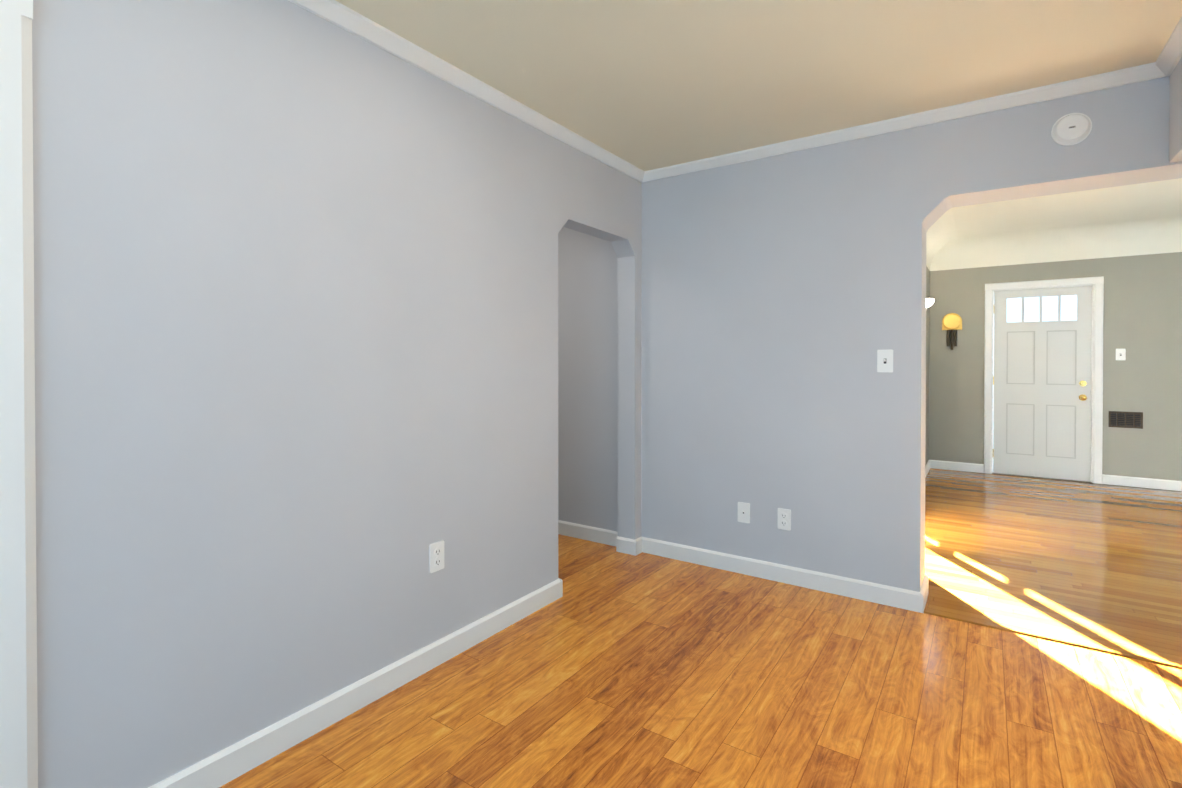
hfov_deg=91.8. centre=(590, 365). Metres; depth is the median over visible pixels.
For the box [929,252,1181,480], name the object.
wall
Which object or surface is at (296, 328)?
wall
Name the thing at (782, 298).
wall
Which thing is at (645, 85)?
ceiling
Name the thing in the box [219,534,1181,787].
floor
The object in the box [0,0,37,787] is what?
door frame
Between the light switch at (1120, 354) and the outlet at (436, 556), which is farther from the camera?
the light switch at (1120, 354)
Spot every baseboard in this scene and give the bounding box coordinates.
[148,578,562,787]
[558,520,627,551]
[636,537,927,612]
[925,460,930,477]
[931,460,983,472]
[1102,474,1181,490]
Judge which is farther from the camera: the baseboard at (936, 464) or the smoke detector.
the baseboard at (936, 464)
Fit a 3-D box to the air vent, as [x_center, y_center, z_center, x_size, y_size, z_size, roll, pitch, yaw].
[5.281,0.537,5.662,0.250,0.160,0.012,0,1,35]
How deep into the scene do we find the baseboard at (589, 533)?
3.92 m
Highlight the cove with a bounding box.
[926,208,1181,270]
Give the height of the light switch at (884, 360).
0.116 m
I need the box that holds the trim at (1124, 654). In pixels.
[924,610,1181,668]
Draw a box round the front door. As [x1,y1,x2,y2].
[993,286,1091,481]
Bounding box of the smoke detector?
[1051,113,1091,145]
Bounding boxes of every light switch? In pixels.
[877,349,892,371]
[1116,349,1125,359]
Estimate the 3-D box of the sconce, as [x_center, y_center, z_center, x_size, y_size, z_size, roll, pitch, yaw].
[3.546,-0.635,6.008,0.090,0.110,0.230,0,1,35]
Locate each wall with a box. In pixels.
[32,0,641,787]
[558,76,1181,591]
[925,266,929,465]
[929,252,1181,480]
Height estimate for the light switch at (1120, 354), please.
0.116 m
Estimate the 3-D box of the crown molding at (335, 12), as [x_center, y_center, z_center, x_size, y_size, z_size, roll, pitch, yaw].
[-0.081,-1.185,0.963,2.447,0.050,4.983,0,1,35]
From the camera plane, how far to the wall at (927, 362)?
6.41 m
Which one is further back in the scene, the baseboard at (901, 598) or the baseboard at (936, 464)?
the baseboard at (936, 464)
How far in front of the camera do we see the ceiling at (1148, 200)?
5.01 m
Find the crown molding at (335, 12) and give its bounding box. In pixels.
[288,0,1181,182]
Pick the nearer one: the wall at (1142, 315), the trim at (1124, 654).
the trim at (1124, 654)
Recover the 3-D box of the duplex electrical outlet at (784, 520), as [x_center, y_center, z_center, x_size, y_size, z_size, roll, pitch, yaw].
[1.078,0.860,3.201,0.072,0.116,0.009,0,1,35]
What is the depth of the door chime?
6.45 m
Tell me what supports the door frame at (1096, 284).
attached to the wall at (1142, 315)
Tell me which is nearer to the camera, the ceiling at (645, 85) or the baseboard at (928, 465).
the ceiling at (645, 85)
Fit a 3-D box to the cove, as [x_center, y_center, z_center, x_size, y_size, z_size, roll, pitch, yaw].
[4.372,-1.207,3.758,4.000,0.290,4.157,0,1,35]
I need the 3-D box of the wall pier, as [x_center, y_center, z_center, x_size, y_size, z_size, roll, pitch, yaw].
[1.167,0.018,0.111,0.760,2.440,4.983,0,1,35]
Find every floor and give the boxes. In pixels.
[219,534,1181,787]
[924,468,1181,663]
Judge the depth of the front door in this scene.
6.06 m
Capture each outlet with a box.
[429,540,443,572]
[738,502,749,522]
[777,508,790,530]
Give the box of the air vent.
[1108,411,1142,428]
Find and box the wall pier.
[1169,58,1181,162]
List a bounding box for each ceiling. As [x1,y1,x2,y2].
[336,0,1181,170]
[952,178,1181,237]
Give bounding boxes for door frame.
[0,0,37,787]
[984,276,1103,483]
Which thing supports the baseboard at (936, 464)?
attached to the wall at (1142, 315)
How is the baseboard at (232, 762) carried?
attached to the wall at (296, 328)
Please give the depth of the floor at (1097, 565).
3.60 m
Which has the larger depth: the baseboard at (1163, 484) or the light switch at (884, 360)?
the baseboard at (1163, 484)

